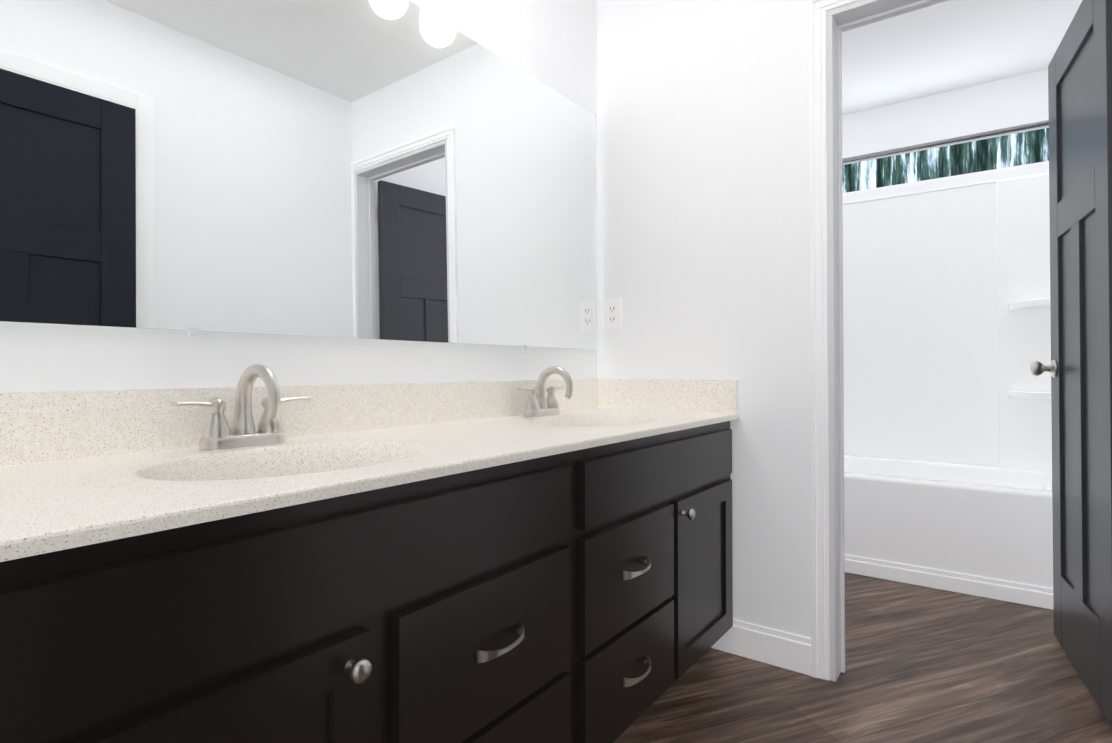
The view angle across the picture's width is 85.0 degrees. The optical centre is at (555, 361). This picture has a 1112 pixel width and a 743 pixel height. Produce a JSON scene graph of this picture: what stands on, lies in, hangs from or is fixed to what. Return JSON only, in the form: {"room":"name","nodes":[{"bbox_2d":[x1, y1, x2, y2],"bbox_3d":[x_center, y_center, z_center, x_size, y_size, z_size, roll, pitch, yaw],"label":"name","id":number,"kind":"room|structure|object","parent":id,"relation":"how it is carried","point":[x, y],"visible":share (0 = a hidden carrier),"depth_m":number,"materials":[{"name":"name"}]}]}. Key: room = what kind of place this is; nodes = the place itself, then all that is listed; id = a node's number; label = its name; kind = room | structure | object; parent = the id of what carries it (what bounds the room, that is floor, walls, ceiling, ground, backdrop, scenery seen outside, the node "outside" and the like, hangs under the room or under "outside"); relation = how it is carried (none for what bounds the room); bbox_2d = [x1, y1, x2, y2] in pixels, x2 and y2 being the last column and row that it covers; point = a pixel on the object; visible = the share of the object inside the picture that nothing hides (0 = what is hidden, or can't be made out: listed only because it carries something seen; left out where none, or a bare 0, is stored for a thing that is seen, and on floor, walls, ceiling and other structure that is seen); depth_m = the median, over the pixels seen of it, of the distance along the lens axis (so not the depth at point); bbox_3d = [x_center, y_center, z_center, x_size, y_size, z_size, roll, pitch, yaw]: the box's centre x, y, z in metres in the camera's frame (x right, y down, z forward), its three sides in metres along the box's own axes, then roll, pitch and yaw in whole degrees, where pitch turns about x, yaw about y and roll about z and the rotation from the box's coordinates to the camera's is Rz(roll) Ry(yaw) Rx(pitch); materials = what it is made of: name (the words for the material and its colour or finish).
{"room":"bathroom","nodes":[
{"label":"bathroom","id":0,"kind":"room"},
{"bbox_2d":[0,321,596,392],"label":"wall","id":1,"kind":"structure","parent":0,"point":[35,357],"depth_m":1.23,"materials":[{"name":"white paint"}]},
{"bbox_2d":[0,0,596,349],"bbox_3d":[-0.404,-0.501,1.567,0.009,0.913,1.892,-1,-1,36],"label":"mirror","id":2,"kind":"object","parent":1,"relation":"attached to","point":[405,170],"visible":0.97,"depth_m":1.32,"materials":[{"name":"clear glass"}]},
{"bbox_2d":[0,378,599,465],"bbox_3d":[-0.405,0.121,1.560,0.018,0.130,1.943,-1,-1,36],"label":"backsplash","id":3,"kind":"structure","parent":1,"relation":"attached to","point":[37,428],"depth_m":1.16,"materials":[{"name":"beige stone"}]},
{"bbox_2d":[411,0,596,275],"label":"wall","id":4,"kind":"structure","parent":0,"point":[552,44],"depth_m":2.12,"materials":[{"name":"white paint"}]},
{"bbox_2d":[597,0,810,637],"bbox_3d":[0.828,-0.247,1.943,1.570,2.440,0.115,-1,-1,36],"label":"wall","id":5,"kind":"structure","parent":0,"point":[703,189],"depth_m":2.05,"materials":[{"name":"white paint"}]},
{"bbox_2d":[605,298,621,329],"bbox_3d":[0.216,-0.181,2.310,0.072,0.116,0.009,-1,-1,36],"label":"electrical outlet","id":6,"kind":"object","parent":5,"relation":"attached to","point":[613,313],"visible":1,"depth_m":2.31,"materials":[{"name":"white plastic"}]},
{"bbox_2d":[600,378,737,413],"bbox_3d":[0.386,0.120,2.175,0.536,0.113,0.018,-1,-1,36],"label":"backsplash","id":7,"kind":"structure","parent":5,"relation":"attached to","point":[718,396],"depth_m":2.15,"materials":[{"name":"beige stone"}]},
{"bbox_2d":[711,619,810,675],"bbox_3d":[0.660,0.916,1.971,0.325,0.113,0.013,-1,-1,36],"label":"baseboard","id":8,"kind":"structure","parent":5,"relation":"attached to","point":[782,649],"depth_m":1.94,"materials":[{"name":"white wood"}]},
{"bbox_2d":[808,0,947,681],"bbox_3d":[1.142,-0.082,1.705,0.782,2.103,0.135,-1,-1,36],"label":"door frame","id":9,"kind":"structure","parent":5,"relation":"attached to","point":[819,458],"depth_m":1.87,"materials":[{"name":"white wood"}]},
{"bbox_2d":[1030,0,1111,726],"bbox_3d":[1.612,-0.050,1.854,0.171,2.019,0.670,0,-1,29],"label":"door","id":10,"kind":"structure","parent":5,"relation":"in","point":[1079,368],"depth_m":1.82,"materials":[{"name":"grey wood"}]},
{"bbox_2d":[613,572,1111,742],"bbox_3d":[0.528,0.997,1.516,1.810,0.060,4.875,-1,-1,36],"label":"floor","id":11,"kind":"structure","parent":0,"point":[923,664],"depth_m":1.80,"materials":[{"name":"brown wood"}]},
{"bbox_2d":[0,410,738,742],"bbox_3d":[-0.176,0.575,1.391,0.579,0.782,1.936,-1,-1,36],"label":"bathroom vanity","id":12,"kind":"object","parent":11,"relation":"on","point":[456,562],"depth_m":0.91,"materials":[{"name":"black"}]},
{"bbox_2d":[0,406,731,545],"bbox_3d":[-0.179,0.175,1.395,0.540,0.018,1.943,-1,-1,36],"label":"countertop","id":13,"kind":"structure","parent":12,"relation":"on","point":[31,505],"depth_m":0.77,"materials":[{"name":"beige stone"}]},
{"bbox_2d":[170,364,310,449],"bbox_3d":[-0.561,0.082,1.137,0.145,0.156,0.264,-1,-1,36],"label":"faucet","id":14,"kind":"object","parent":13,"relation":"on","point":[217,433],"visible":1,"depth_m":1.13,"materials":[{"name":"silver metal"}]},
{"bbox_2d":[517,366,572,416],"bbox_3d":[-0.008,0.091,1.897,0.145,0.156,0.264,-1,-1,36],"label":"faucet","id":15,"kind":"object","parent":13,"relation":"on","point":[538,403],"visible":1,"depth_m":1.89,"materials":[{"name":"silver metal"}]},
{"bbox_2d":[843,172,1052,609],"bbox_3d":[1.662,0.028,3.086,1.562,1.917,0.772,-1,-1,36],"label":"bathtub","id":16,"kind":"object","parent":11,"relation":"on","point":[947,402],"visible":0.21,"depth_m":3.12,"materials":[{"name":"white plastic"}]},
{"bbox_2d":[842,69,1048,202],"bbox_3d":[1.927,-0.229,3.453,1.570,2.440,0.120,-1,-1,36],"label":"wall","id":17,"kind":"structure","parent":0,"point":[1006,103],"depth_m":3.26,"materials":[{"name":"white paint"}]},
{"bbox_2d":[842,120,1048,163],"bbox_3d":[1.468,-0.959,2.831,1.566,0.051,0.052,-1,-1,36],"label":"rail","id":18,"kind":"object","parent":17,"relation":"attached to","point":[1014,129],"visible":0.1,"depth_m":2.64,"materials":[{"name":"silver metal"}]},
{"bbox_2d":[842,0,1081,114],"bbox_3d":[0.528,-1.502,1.546,1.810,0.060,4.875,-1,-1,36],"label":"ceiling","id":19,"kind":"structure","parent":0,"point":[946,46],"depth_m":2.81,"materials":[{"name":"white paint"}]},
{"label":"outside","id":20,"kind":"structure","parent":0,"visible":0},
{"bbox_2d":[842,126,1048,195],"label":"window","id":21,"kind":"structure","parent":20,"point":[1022,148],"depth_m":4.60,"materials":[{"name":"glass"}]}
]}

